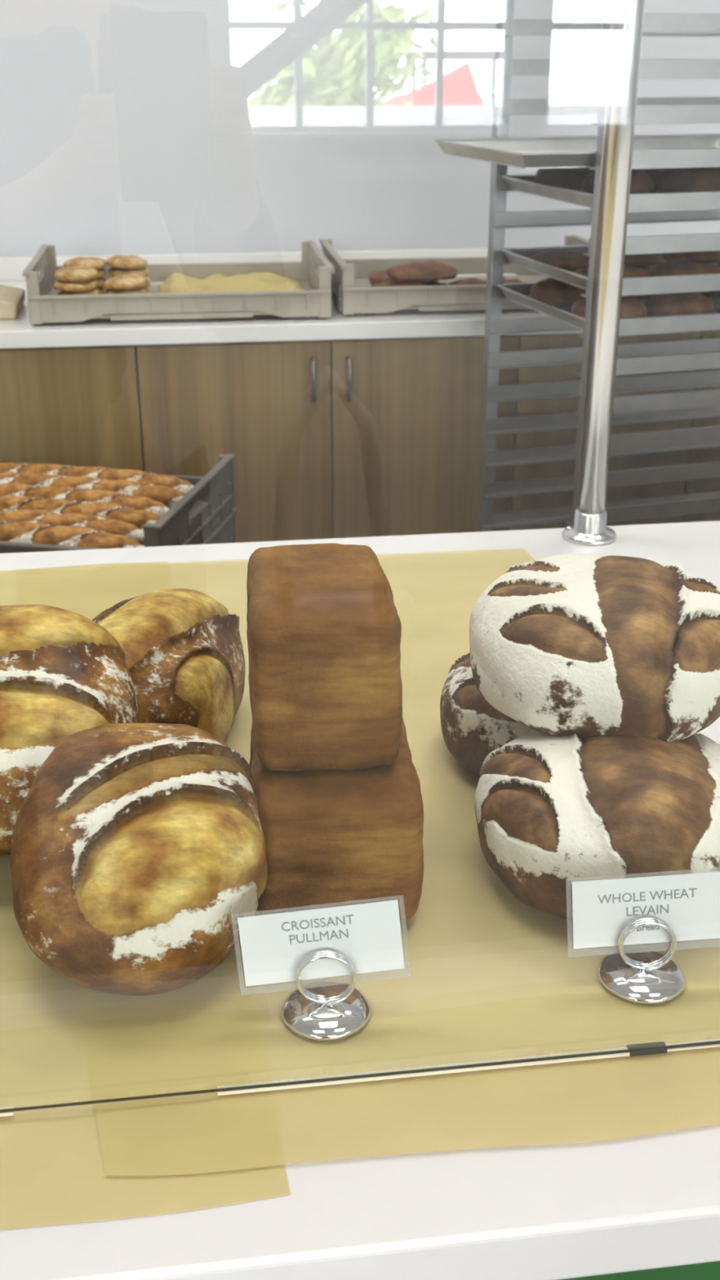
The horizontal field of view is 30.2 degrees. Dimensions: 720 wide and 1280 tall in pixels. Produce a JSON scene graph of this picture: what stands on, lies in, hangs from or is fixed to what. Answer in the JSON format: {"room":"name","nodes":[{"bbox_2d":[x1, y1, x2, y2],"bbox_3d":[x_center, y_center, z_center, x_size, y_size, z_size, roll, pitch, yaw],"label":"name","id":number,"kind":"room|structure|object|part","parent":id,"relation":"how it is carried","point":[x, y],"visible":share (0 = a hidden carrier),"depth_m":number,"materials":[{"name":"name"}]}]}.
{"room":"food shop","nodes":[
{"label":"food shop","id":0,"kind":"room"},
{"bbox_2d":[0,0,719,257],"bbox_3d":[-0.227,-1.910,2.986,12.900,3.900,0.200,-3,24,-7],"label":"wall","id":1,"kind":"structure","parent":0,"point":[127,126],"depth_m":3.18,"materials":[{"name":"white paint"}]},
{"bbox_3d":[0.556,2.242,-1.441,12.900,0.150,11.750,-3,24,-7],"label":"floor","id":2,"kind":"structure","parent":0,"visible":0},
{"bbox_2d":[0,345,144,471],"bbox_3d":[-0.895,-0.312,3.120,0.798,0.865,0.643,-3,24,-7],"label":"base cabinet","id":3,"kind":"object","parent":2,"relation":"on","point":[62,406],"visible":0.28,"depth_m":2.74,"materials":[{"name":"brown wood"}]},
{"bbox_2d":[136,335,518,542],"bbox_3d":[-0.102,-0.350,3.206,0.798,0.865,0.672,-3,24,-7],"label":"base cabinet","id":4,"kind":"object","parent":2,"relation":"on","point":[366,437],"visible":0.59,"depth_m":2.83,"materials":[{"name":"brown wood"}]},
{"bbox_3d":[-0.259,-0.266,2.893,0.396,0.753,0.021,-3,24,-7],"label":"door","id":5,"kind":"part","parent":4,"relation":"part of","materials":[{"name":"brown wood"}]},
{"bbox_3d":[-0.097,-0.540,2.769,0.010,0.090,0.029,-3,24,-7],"label":"handle","id":6,"kind":"part","parent":4,"relation":"part of","materials":[{"name":"metal"}]},
{"bbox_3d":[-0.023,-0.544,2.779,0.010,0.090,0.029,-3,24,-7],"label":"handle","id":7,"kind":"part","parent":4,"relation":"part of","materials":[{"name":"metal"}]},
{"bbox_3d":[0.136,-0.287,2.942,0.396,0.753,0.021,-3,24,-7],"label":"door","id":8,"kind":"part","parent":4,"relation":"part of","materials":[{"name":"brown wood"}]},
{"bbox_2d":[0,520,719,1279],"bbox_3d":[-0.027,0.494,1.238,4.000,0.900,0.979,-3,24,-7],"label":"countertop","id":9,"kind":"structure","parent":2,"relation":"on","point":[647,1206],"depth_m":0.63,"materials":[{"name":"white stone"}]},
{"bbox_2d":[0,561,290,1229],"bbox_3d":[-0.456,0.110,0.993,0.732,0.001,0.895,-3,24,-7],"label":"sheet","id":10,"kind":"object","parent":9,"relation":"on","point":[52,1171],"visible":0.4,"depth_m":0.68,"materials":[{"name":"paper"}]},
{"bbox_2d":[0,604,139,855],"bbox_3d":[-0.244,0.053,0.884,0.194,0.132,0.170,-3,24,-7],"label":"loaf","id":11,"kind":"object","parent":10,"relation":"on","point":[63,674],"visible":0.67,"depth_m":0.85,"materials":[{"name":"brown food"}]},
{"bbox_2d":[0,1038,719,1116],"bbox_3d":[0.074,-0.253,0.505,3.500,1.050,0.007,-3,24,-7],"label":"guard","id":12,"kind":"object","parent":9,"relation":"on","point":[658,1047],"visible":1,"depth_m":0.71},
{"bbox_2d":[15,548,719,1176],"bbox_3d":[-0.002,0.083,1.051,0.612,0.001,0.878,-3,24,-7],"label":"sheet","id":13,"kind":"object","parent":9,"relation":"on","point":[487,974],"visible":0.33,"depth_m":0.75,"materials":[{"name":"paper"}]},
{"bbox_2d":[10,723,266,995],"bbox_3d":[-0.131,0.124,0.792,0.150,0.129,0.159,-4,24,-10],"label":"loaf","id":14,"kind":"object","parent":13,"relation":"on","point":[138,852],"visible":0.97,"depth_m":0.74,"materials":[{"name":"brown food"}]},
{"bbox_2d":[92,588,245,742],"bbox_3d":[-0.162,0.023,1.042,0.141,0.114,0.199,3,24,7],"label":"loaf","id":15,"kind":"object","parent":13,"relation":"on","point":[183,649],"visible":0.5,"depth_m":1.00,"materials":[{"name":"brown food"}]},
{"bbox_2d":[280,950,371,1040],"bbox_3d":[-0.019,0.191,0.747,0.051,0.044,0.051,-2,24,-4],"label":"sign holder","id":16,"kind":"object","parent":13,"relation":"on","point":[323,1010],"visible":1,"depth_m":0.74,"materials":[{"name":"silver metal"}]},
{"bbox_2d":[232,899,404,986],"bbox_3d":[-0.021,0.170,0.740,0.099,0.055,0.012,-2,24,-3],"label":"sign card","id":17,"kind":"object","parent":16,"relation":"attached to","point":[273,946],"visible":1,"depth_m":0.74,"materials":[{"name":"white paper"}]},
{"bbox_2d":[248,718,423,919],"bbox_3d":[-0.018,0.110,0.870,0.108,0.093,0.148,-2,24,-4],"label":"loaf","id":18,"kind":"object","parent":13,"relation":"on","point":[333,837],"visible":0.58,"depth_m":0.80,"materials":[{"name":"brown food"}]},
{"bbox_2d":[246,542,402,771],"bbox_3d":[-0.025,0.008,0.858,0.095,0.108,0.143,-2,24,-5],"label":"loaf","id":19,"kind":"object","parent":18,"relation":"on","point":[324,629],"visible":1,"depth_m":0.80,"materials":[{"name":"brown food"}]},
{"bbox_2d":[440,653,532,777],"bbox_3d":[0.141,0.049,1.018,0.163,0.085,0.159,4,24,9],"label":"boule","id":20,"kind":"object","parent":13,"relation":"on","point":[472,728],"visible":0.23,"depth_m":0.97,"materials":[{"name":"food"}]},
{"bbox_2d":[474,728,719,922],"bbox_3d":[0.166,0.109,0.871,0.181,0.093,0.182,6,24,13],"label":"boule","id":21,"kind":"object","parent":13,"relation":"on","point":[552,812],"visible":0.8,"depth_m":0.82,"materials":[{"name":"brown food"}]},
{"bbox_2d":[469,553,719,742],"bbox_3d":[0.174,-0.004,0.936,0.193,0.091,0.195,1,24,2],"label":"boule","id":22,"kind":"object","parent":21,"relation":"on","point":[584,646],"visible":1,"depth_m":0.87,"materials":[{"name":"white food"}]},
{"bbox_2d":[597,917,685,1004],"bbox_3d":[0.165,0.178,0.775,0.051,0.044,0.051,-2,24,-4],"label":"sign holder","id":23,"kind":"object","parent":13,"relation":"on","point":[637,975],"visible":1,"depth_m":0.77,"materials":[{"name":"silver metal"}]},
{"bbox_2d":[571,871,719,948],"bbox_3d":[0.167,0.157,0.768,0.097,0.051,0.012,-2,24,-3],"label":"sign card","id":24,"kind":"object","parent":23,"relation":"attached to","point":[690,903],"visible":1,"depth_m":0.77,"materials":[{"name":"white paper"}]},
{"bbox_2d":[562,0,644,546],"bbox_3d":[0.260,-0.597,1.300,0.061,1.050,0.061,-3,24,-7],"label":"support post","id":25,"kind":"object","parent":9,"relation":"on","point":[589,528],"visible":1,"depth_m":1.38,"materials":[{"name":"metal"}]},
{"bbox_3d":[0.036,0.696,0.823,3.960,0.865,0.020,-3,24,-7],"label":"panel","id":26,"kind":"part","parent":9,"relation":"part of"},
{"bbox_2d":[477,0,719,531],"bbox_3d":[0.615,-0.560,2.521,0.649,1.799,0.562,-7,25,-15],"label":"rack","id":27,"kind":"object","parent":2,"relation":"on","point":[691,206],"visible":0.53,"depth_m":2.44,"materials":[{"name":"metal"}]},
{"bbox_3d":[0.262,-0.668,2.606,0.025,1.670,0.025,-7,25,-15],"label":"post","id":28,"kind":"part","parent":27,"relation":"part of","materials":[{"name":"metal"}]},
{"bbox_2d":[434,133,719,168],"bbox_3d":[0.476,-0.861,2.342,0.588,0.025,0.403,-7,25,-15],"label":"sheet pan","id":29,"kind":"object","parent":27,"relation":"on","point":[549,152],"visible":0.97,"depth_m":2.46,"materials":[{"name":"metal"}]},
{"bbox_3d":[0.389,-0.500,2.222,0.025,1.670,0.025,-7,25,-15],"label":"post","id":30,"kind":"part","parent":27,"relation":"part of","materials":[{"name":"metal"}]},
{"bbox_2d":[497,282,717,330],"bbox_3d":[0.605,-0.633,2.485,0.588,0.025,0.403,-7,25,-15],"label":"sheet pan","id":31,"kind":"object","parent":27,"relation":"on","point":[519,293],"visible":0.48,"depth_m":2.45,"materials":[{"name":"metal"}]},
{"bbox_2d":[529,277,586,305],"bbox_3d":[0.385,-0.659,2.506,0.128,0.050,0.118,-3,24,-6],"label":"loaf","id":32,"kind":"object","parent":31,"relation":"on","point":[550,291],"visible":0.54,"depth_m":2.46,"materials":[{"name":"brown food"}]},
{"bbox_2d":[571,295,647,318],"bbox_3d":[0.435,-0.579,2.325,0.128,0.050,0.118,-1,24,-1],"label":"loaf","id":33,"kind":"object","parent":31,"relation":"on","point":[632,306],"visible":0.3,"depth_m":2.29,"materials":[{"name":"brown food"}]},
{"bbox_2d":[635,294,644,298],"bbox_3d":[0.510,-0.671,2.534,0.128,0.050,0.118,0,24,-1],"label":"loaf","id":34,"kind":"object","parent":31,"relation":"on","point":[639,296],"visible":0.02,"depth_m":2.48,"materials":[{"name":"brown food"}]},
{"bbox_2d":[640,291,712,316],"bbox_3d":[0.562,-0.601,2.375,0.128,0.050,0.118,-5,24,-12],"label":"loaf","id":35,"kind":"object","parent":31,"relation":"on","point":[684,303],"visible":0.62,"depth_m":2.33,"materials":[{"name":"brown food"}]},
{"bbox_2d":[699,290,719,297],"bbox_3d":[0.641,-0.693,2.584,0.128,0.050,0.118,3,24,7],"label":"loaf","id":36,"kind":"object","parent":31,"relation":"on","point":[708,294],"visible":0.04,"depth_m":2.54,"materials":[{"name":"brown food"}]},
{"bbox_2d":[711,291,719,312],"bbox_3d":[0.700,-0.613,2.401,0.128,0.050,0.118,0,24,-1],"label":"loaf","id":37,"kind":"object","parent":31,"relation":"on","point":[715,300],"visible":0.88,"depth_m":2.39,"materials":[{"name":"brown food"}]},
{"bbox_2d":[501,244,716,289],"bbox_3d":[0.610,-0.695,2.460,0.588,0.025,0.403,-7,25,-15],"label":"sheet pan","id":38,"kind":"object","parent":27,"relation":"on","point":[522,257],"visible":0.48,"depth_m":2.47,"materials":[{"name":"metal"}]},
{"bbox_2d":[531,250,589,269],"bbox_3d":[0.384,-0.709,2.483,0.130,0.028,0.116,-1,24,-3],"label":"bread","id":39,"kind":"object","parent":38,"relation":"on","point":[562,260],"visible":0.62,"depth_m":2.44,"materials":[{"name":"brown food"}]},
{"bbox_2d":[574,266,650,277],"bbox_3d":[0.436,-0.632,2.309,0.130,0.028,0.116,-4,24,-10],"label":"bread","id":40,"kind":"object","parent":38,"relation":"on","point":[628,272],"visible":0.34,"depth_m":2.28,"materials":[{"name":"brown food"}]},
{"bbox_2d":[624,253,662,265],"bbox_3d":[0.507,-0.726,2.522,0.130,0.028,0.116,5,24,11],"label":"bread","id":41,"kind":"object","parent":38,"relation":"on","point":[652,259],"visible":0.32,"depth_m":2.47,"materials":[{"name":"brown food"}]},
{"bbox_2d":[648,262,719,276],"bbox_3d":[0.574,-0.652,2.353,0.130,0.028,0.116,-3,24,-8],"label":"bread","id":42,"kind":"object","parent":38,"relation":"on","point":[664,268],"visible":0.58,"depth_m":2.32,"materials":[{"name":"brown food"}]},
{"bbox_2d":[661,250,719,262],"bbox_3d":[0.642,-0.739,2.551,0.130,0.028,0.116,3,24,7],"label":"bread","id":43,"kind":"object","parent":38,"relation":"on","point":[709,256],"visible":0.52,"depth_m":2.50,"materials":[{"name":"brown food"}]},
{"bbox_2d":[502,174,715,208],"bbox_3d":[0.605,-0.816,2.405,0.588,0.025,0.403,-7,25,-15],"label":"sheet pan","id":44,"kind":"object","parent":27,"relation":"on","point":[526,184],"visible":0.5,"depth_m":2.35,"materials":[{"name":"metal"}]},
{"bbox_2d":[535,167,594,191],"bbox_3d":[0.382,-0.850,2.430,0.119,0.060,0.119,-10,26,-22],"label":"boule","id":45,"kind":"object","parent":44,"relation":"on","point":[571,179],"visible":0.36,"depth_m":2.38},
{"bbox_2d":[581,168,654,194],"bbox_3d":[0.435,-0.770,2.248,0.119,0.058,0.119,-6,24,-14],"label":"boule","id":46,"kind":"object","parent":44,"relation":"on","point":[641,182],"visible":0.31,"depth_m":2.21,"materials":[{"name":"brown food"}]},
{"bbox_2d":[638,168,669,190],"bbox_3d":[0.512,-0.863,2.457,0.119,0.065,0.119,-11,26,-23],"label":"boule","id":47,"kind":"object","parent":44,"relation":"on","point":[655,175],"visible":0.07,"depth_m":2.41,"materials":[{"name":"brown food"}]},
{"bbox_2d":[657,167,719,192],"bbox_3d":[0.571,-0.785,2.282,0.119,0.058,0.119,4,24,9],"label":"boule","id":48,"kind":"object","parent":44,"relation":"on","point":[691,179],"visible":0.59,"depth_m":2.24,"materials":[{"name":"brown food"}]},
{"bbox_2d":[509,329,719,530],"bbox_3d":[0.688,-0.399,3.319,0.798,0.865,0.643,-3,24,-7],"label":"base cabinet","id":49,"kind":"object","parent":2,"relation":"on","point":[529,375],"visible":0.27,"depth_m":2.93,"materials":[{"name":"brown wood"}]},
{"bbox_3d":[0.928,-0.331,3.042,0.396,0.753,0.021,-3,24,-7],"label":"door","id":50,"kind":"part","parent":49,"relation":"part of","materials":[{"name":"brown wood"}]},
{"bbox_3d":[-1.685,-0.263,3.008,0.798,0.865,0.672,-3,24,-7],"label":"base cabinet","id":51,"kind":"object","parent":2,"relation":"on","visible":0},
{"bbox_2d":[0,247,582,348],"bbox_3d":[-0.104,-0.788,3.017,4.010,0.090,0.669,-3,24,-7],"label":"countertop","id":52,"kind":"structure","parent":51,"relation":"on","point":[17,333],"depth_m":2.74,"materials":[{"name":"white stone"}]},
{"bbox_2d":[0,284,25,319],"bbox_3d":[-0.829,-0.721,2.811,0.224,0.062,0.200,-3,24,-7],"label":"paper bag","id":53,"kind":"object","parent":52,"relation":"on","point":[11,298],"visible":1,"depth_m":2.77,"materials":[{"name":"beige paper"}]},
{"bbox_2d":[22,240,333,324],"bbox_3d":[-0.387,-0.778,2.884,0.618,0.106,0.428,-3,24,-7],"label":"crate","id":54,"kind":"object","parent":52,"relation":"on","point":[44,306],"visible":0.8,"depth_m":2.72,"materials":[{"name":"grey plastic"}]},
{"bbox_2d":[98,286,104,293],"bbox_3d":[-0.599,-0.758,2.900,0.087,0.022,0.121,-5,24,-9],"label":"roll","id":55,"kind":"object","parent":54,"relation":"in","point":[102,289],"visible":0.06,"depth_m":2.88,"materials":[{"name":"brown food"}]},
{"bbox_2d":[95,277,106,288],"bbox_3d":[-0.596,-0.774,2.888,0.087,0.022,0.121,1,25,1],"label":"roll","id":56,"kind":"object","parent":55,"relation":"on","point":[101,280],"visible":0.18,"depth_m":2.87,"materials":[{"name":"brown food"}]},
{"bbox_2d":[94,267,105,279],"bbox_3d":[-0.595,-0.794,2.882,0.087,0.022,0.121,1,25,-1],"label":"roll","id":57,"kind":"object","parent":56,"relation":"on","point":[101,272],"visible":0.23,"depth_m":2.87,"materials":[{"name":"brown food"}]},
{"bbox_2d":[62,256,106,269],"bbox_3d":[-0.592,-0.810,2.870,0.087,0.022,0.121,3,24,3],"label":"roll","id":58,"kind":"object","parent":57,"relation":"on","point":[97,263],"visible":0.79,"depth_m":2.84,"materials":[{"name":"beige food"}]},
{"bbox_2d":[143,286,150,293],"bbox_3d":[-0.502,-0.764,2.914,0.087,0.022,0.121,-3,24,-10],"label":"roll","id":59,"kind":"object","parent":54,"relation":"in","point":[147,289],"visible":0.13,"depth_m":2.90,"materials":[{"name":"brown food"}]},
{"bbox_2d":[142,275,151,287],"bbox_3d":[-0.500,-0.784,2.909,0.087,0.022,0.121,-4,25,-10],"label":"roll","id":60,"kind":"object","parent":59,"relation":"on","point":[148,282],"visible":0.16,"depth_m":2.89,"materials":[{"name":"brown food"}]},
{"bbox_2d":[108,266,149,276],"bbox_3d":[-0.504,-0.804,2.906,0.087,0.022,0.121,-6,26,-12],"label":"roll","id":61,"kind":"object","parent":60,"relation":"on","point":[113,272],"visible":0.54,"depth_m":2.87,"materials":[{"name":"brown food"}]},
{"bbox_2d":[106,254,147,269],"bbox_3d":[-0.507,-0.822,2.897,0.087,0.024,0.120,-10,25,-21],"label":"roll","id":62,"kind":"object","parent":61,"relation":"on","point":[123,261],"visible":1,"depth_m":2.86,"materials":[{"name":"beige food"}]},
{"bbox_3d":[-0.361,-0.659,2.713,0.288,0.010,0.007,-3,24,-7],"label":"rail","id":63,"kind":"part","parent":54,"relation":"part of","materials":[{"name":"grey plastic"}]},
{"bbox_2d":[157,271,304,293],"bbox_3d":[-0.278,-0.772,2.910,0.327,0.041,0.370,-3,24,-7],"label":"parchment","id":64,"kind":"object","parent":54,"relation":"in","point":[175,282],"visible":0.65,"depth_m":2.92,"materials":[{"name":"paper"}]},
{"label":"roll","id":65,"kind":"object","parent":54,"relation":"in","visible":0},
{"bbox_2d":[57,288,99,294],"bbox_3d":[-0.581,-0.714,2.748,0.086,0.023,0.120,-3,24,-7],"label":"roll","id":66,"kind":"object","parent":65,"relation":"on","point":[95,291],"visible":0.34,"depth_m":2.72,"materials":[{"name":"brown food"}]},
{"bbox_2d":[53,279,98,292],"bbox_3d":[-0.583,-0.732,2.740,0.087,0.022,0.121,3,24,4],"label":"roll","id":67,"kind":"object","parent":66,"relation":"on","point":[62,286],"visible":0.75,"depth_m":2.70,"materials":[{"name":"brown food"}]},
{"bbox_2d":[54,265,97,282],"bbox_3d":[-0.583,-0.753,2.738,0.087,0.022,0.121,-1,25,-4],"label":"roll","id":68,"kind":"object","parent":67,"relation":"on","point":[82,273],"visible":1,"depth_m":2.70,"materials":[{"name":"brown food"}]},
{"label":"roll","id":69,"kind":"object","parent":54,"relation":"in","visible":0},
{"bbox_2d":[102,286,145,293],"bbox_3d":[-0.490,-0.724,2.772,0.087,0.022,0.121,-6,25,-9],"label":"roll","id":70,"kind":"object","parent":69,"relation":"on","point":[140,290],"visible":0.31,"depth_m":2.74,"materials":[{"name":"brown food"}]},
{"bbox_2d":[102,274,147,289],"bbox_3d":[-0.487,-0.743,2.765,0.086,0.022,0.120,2,24,4],"label":"roll","id":71,"kind":"object","parent":70,"relation":"on","point":[134,281],"visible":1,"depth_m":2.73,"materials":[{"name":"brown food"}]},
{"bbox_2d":[319,234,589,315],"bbox_3d":[0.239,-0.820,2.980,0.618,0.106,0.428,-3,24,-7],"label":"crate","id":72,"kind":"object","parent":52,"relation":"on","point":[353,293],"visible":0.38,"depth_m":2.79,"materials":[{"name":"grey plastic"}]},
{"bbox_2d":[368,268,439,284],"bbox_3d":[0.103,-0.829,3.039,0.151,0.038,0.172,16,29,33],"label":"bread","id":73,"kind":"object","parent":72,"relation":"in","point":[379,276],"visible":0.22,"depth_m":3.00,"materials":[{"name":"brown food"}]},
{"bbox_2d":[371,280,447,286],"bbox_3d":[0.110,-0.755,2.873,0.172,0.038,0.151,-3,24,-7],"label":"bread","id":74,"kind":"object","parent":72,"relation":"in","point":[389,283],"visible":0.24,"depth_m":2.86,"materials":[{"name":"brown food"}]},
{"bbox_2d":[386,261,457,283],"bbox_3d":[0.136,-0.801,2.902,0.151,0.038,0.172,5,24,12],"label":"bread","id":75,"kind":"object","parent":74,"relation":"on","point":[432,270],"visible":1,"depth_m":2.85,"materials":[{"name":"brown food"}]},
{"bbox_3d":[0.265,-0.702,2.809,0.288,0.010,0.007,-3,24,-7],"label":"rail","id":76,"kind":"part","parent":72,"relation":"part of","materials":[{"name":"grey plastic"}]},
{"bbox_2d":[447,277,521,284],"bbox_3d":[0.276,-0.769,2.903,0.172,0.038,0.151,-13,27,-28],"label":"bread","id":77,"kind":"object","parent":72,"relation":"in","point":[471,281],"visible":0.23,"depth_m":2.89,"materials":[{"name":"brown food"}]},
{"bbox_3d":[-0.576,0.141,2.533,0.608,0.504,0.420,5,24,10],"label":"cart","id":78,"kind":"object","parent":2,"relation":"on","visible":0},
{"bbox_2d":[200,508,237,544],"bbox_3d":[-0.576,-0.140,2.410,0.618,0.106,0.428,5,24,10],"label":"crate","id":79,"kind":"object","parent":78,"relation":"on","point":[224,532],"visible":0.11,"depth_m":2.47,"materials":[{"name":"grey plastic"}]},
{"bbox_2d":[0,453,235,553],"bbox_3d":[-0.576,-0.238,2.367,0.618,0.106,0.428,5,24,10],"label":"crate","id":80,"kind":"object","parent":79,"relation":"on","point":[212,494],"visible":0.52,"depth_m":2.29,"materials":[{"name":"grey plastic"}]},
{"bbox_2d":[0,520,144,548],"bbox_3d":[-0.596,-0.170,2.221,0.510,0.062,0.062,5,24,11],"label":"baguette","id":81,"kind":"object","parent":80,"relation":"in","point":[10,531],"visible":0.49,"depth_m":2.18,"materials":[{"name":"brown food"}]},
{"bbox_2d":[0,506,144,545],"bbox_3d":[-0.604,-0.196,2.281,0.510,0.063,0.063,4,24,10],"label":"baguette","id":82,"kind":"object","parent":80,"relation":"in","point":[114,526],"visible":0.35,"depth_m":2.24,"materials":[{"name":"brown food"}]},
{"bbox_2d":[0,495,160,529],"bbox_3d":[-0.576,-0.221,2.340,0.510,0.063,0.063,5,24,11],"label":"baguette","id":83,"kind":"object","parent":80,"relation":"on","point":[140,518],"visible":0.52,"depth_m":2.30,"materials":[{"name":"brown food"}]},
{"bbox_2d":[0,483,169,516],"bbox_3d":[-0.582,-0.249,2.402,0.510,0.062,0.063,5,24,10],"label":"baguette","id":84,"kind":"object","parent":80,"relation":"in","point":[140,503],"visible":0.35,"depth_m":2.36,"materials":[{"name":"brown food"}]},
{"bbox_2d":[0,462,194,493],"bbox_3d":[-0.549,-0.299,2.518,0.510,0.063,0.064,5,24,10],"label":"baguette","id":85,"kind":"object","parent":80,"relation":"on","point":[96,472],"visible":0.32,"depth_m":2.49,"materials":[{"name":"brown food"}]},
{"bbox_2d":[0,472,195,510],"bbox_3d":[-0.548,-0.272,2.454,0.510,0.062,0.064,4,24,10],"label":"baguette","id":86,"kind":"object","parent":80,"relation":"in","point":[169,496],"visible":0.39,"depth_m":2.42,"materials":[{"name":"brown food"}]}
]}

